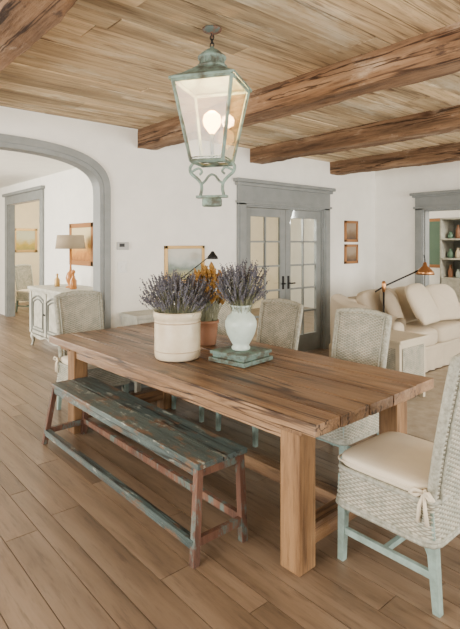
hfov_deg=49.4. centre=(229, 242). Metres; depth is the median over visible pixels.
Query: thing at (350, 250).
framed print
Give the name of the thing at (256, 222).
wall
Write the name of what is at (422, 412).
area rug
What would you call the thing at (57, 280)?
glass decanter
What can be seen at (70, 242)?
table lamp
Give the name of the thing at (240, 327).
urn vase
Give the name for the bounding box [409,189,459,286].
trim
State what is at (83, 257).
painting
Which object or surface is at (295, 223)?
wall
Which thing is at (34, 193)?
trim
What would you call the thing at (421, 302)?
throw pillow
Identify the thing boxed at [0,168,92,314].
wall
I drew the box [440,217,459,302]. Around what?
hutch
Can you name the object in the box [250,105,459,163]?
ceiling beam
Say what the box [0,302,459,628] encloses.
floor
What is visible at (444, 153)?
ceiling beam
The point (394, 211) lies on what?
wall
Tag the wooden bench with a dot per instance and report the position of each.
(199, 451)
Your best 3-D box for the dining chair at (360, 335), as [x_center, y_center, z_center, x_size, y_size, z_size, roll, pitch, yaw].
[0.786,1.018,3.545,0.620,1.065,0.547,0,0,-41]
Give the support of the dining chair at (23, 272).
on the floor
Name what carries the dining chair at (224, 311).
on the floor
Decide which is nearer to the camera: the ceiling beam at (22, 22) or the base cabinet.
the ceiling beam at (22, 22)
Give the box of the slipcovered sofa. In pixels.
[329,286,459,371]
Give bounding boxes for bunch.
[139,269,215,315]
[209,258,269,313]
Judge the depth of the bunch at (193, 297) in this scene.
3.36 m
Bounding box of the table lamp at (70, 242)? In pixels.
[55,235,85,287]
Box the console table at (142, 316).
[119,307,214,392]
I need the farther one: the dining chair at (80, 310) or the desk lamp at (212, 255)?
the desk lamp at (212, 255)
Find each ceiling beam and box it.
[0,0,76,70]
[137,21,459,149]
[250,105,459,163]
[330,142,459,174]
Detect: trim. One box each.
[0,134,110,328]
[2,185,44,316]
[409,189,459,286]
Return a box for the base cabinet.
[27,284,92,345]
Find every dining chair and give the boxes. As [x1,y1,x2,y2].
[15,264,33,312]
[53,290,129,409]
[171,293,231,421]
[216,298,303,446]
[316,307,391,471]
[336,353,459,617]
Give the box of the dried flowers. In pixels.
[190,262,225,321]
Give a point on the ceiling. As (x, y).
(111, 62)
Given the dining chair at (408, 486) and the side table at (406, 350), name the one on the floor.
the dining chair at (408, 486)
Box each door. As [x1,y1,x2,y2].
[247,207,285,317]
[285,210,320,351]
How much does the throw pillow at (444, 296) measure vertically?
0.464 m
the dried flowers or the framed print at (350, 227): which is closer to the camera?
the dried flowers
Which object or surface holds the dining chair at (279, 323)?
on the floor
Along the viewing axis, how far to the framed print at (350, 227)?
7.75 m
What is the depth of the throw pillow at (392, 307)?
5.95 m
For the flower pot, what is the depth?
3.83 m
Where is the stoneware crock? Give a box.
[153,308,201,361]
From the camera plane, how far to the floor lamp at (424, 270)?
4.59 m
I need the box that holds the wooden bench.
[41,376,247,568]
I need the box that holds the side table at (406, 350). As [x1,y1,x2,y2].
[386,329,428,396]
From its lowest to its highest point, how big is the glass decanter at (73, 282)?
0.280 m
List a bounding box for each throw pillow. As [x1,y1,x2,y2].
[380,289,403,317]
[405,283,439,324]
[425,284,459,320]
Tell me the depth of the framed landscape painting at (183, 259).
5.68 m
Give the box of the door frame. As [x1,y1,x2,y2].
[233,177,335,348]
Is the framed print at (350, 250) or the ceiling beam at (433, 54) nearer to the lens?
the ceiling beam at (433, 54)
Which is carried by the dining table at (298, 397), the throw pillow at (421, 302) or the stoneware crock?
the stoneware crock
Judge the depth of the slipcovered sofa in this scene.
6.20 m
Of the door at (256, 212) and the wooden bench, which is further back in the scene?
the door at (256, 212)
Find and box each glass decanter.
[54,273,59,286]
[70,270,76,288]
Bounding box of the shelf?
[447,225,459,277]
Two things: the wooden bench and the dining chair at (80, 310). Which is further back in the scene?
the dining chair at (80, 310)
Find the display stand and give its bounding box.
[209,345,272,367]
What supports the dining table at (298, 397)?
on the floor
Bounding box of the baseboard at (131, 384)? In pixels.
[115,381,148,390]
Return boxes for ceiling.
[0,0,459,187]
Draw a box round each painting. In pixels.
[15,228,36,251]
[69,222,92,265]
[164,246,204,280]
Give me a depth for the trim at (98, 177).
5.03 m
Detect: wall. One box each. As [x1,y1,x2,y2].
[0,107,374,327]
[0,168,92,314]
[15,201,38,302]
[251,216,277,308]
[291,210,459,307]
[375,161,459,288]
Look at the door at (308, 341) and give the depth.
7.12 m
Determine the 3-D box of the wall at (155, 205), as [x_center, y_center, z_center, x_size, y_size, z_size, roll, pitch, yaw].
[-1.460,0.175,4.975,10.290,2.750,0.120,0,0,-41]
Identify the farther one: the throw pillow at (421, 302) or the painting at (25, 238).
the painting at (25, 238)
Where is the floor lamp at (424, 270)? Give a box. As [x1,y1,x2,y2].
[375,255,434,312]
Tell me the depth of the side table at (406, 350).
4.81 m
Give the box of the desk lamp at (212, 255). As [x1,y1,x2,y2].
[182,251,217,277]
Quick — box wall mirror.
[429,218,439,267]
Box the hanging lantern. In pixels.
[168,25,251,206]
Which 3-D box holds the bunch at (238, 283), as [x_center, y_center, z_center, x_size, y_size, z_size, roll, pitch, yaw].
[0.072,0.301,3.359,0.393,0.400,0.379,0,0,22]
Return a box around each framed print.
[344,220,357,241]
[344,244,357,263]
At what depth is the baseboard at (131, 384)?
5.25 m
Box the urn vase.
[225,304,256,350]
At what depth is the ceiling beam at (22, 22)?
2.28 m
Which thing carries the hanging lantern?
hanging from the ceiling
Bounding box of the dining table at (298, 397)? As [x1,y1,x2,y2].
[49,322,433,576]
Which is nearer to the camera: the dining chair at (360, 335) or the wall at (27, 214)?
the dining chair at (360, 335)
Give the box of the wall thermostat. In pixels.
[117,242,128,249]
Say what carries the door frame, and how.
attached to the wall at (155, 205)
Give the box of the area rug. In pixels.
[407,366,448,442]
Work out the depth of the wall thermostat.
5.17 m
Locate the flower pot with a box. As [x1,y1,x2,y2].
[200,318,218,345]
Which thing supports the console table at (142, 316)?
on the floor

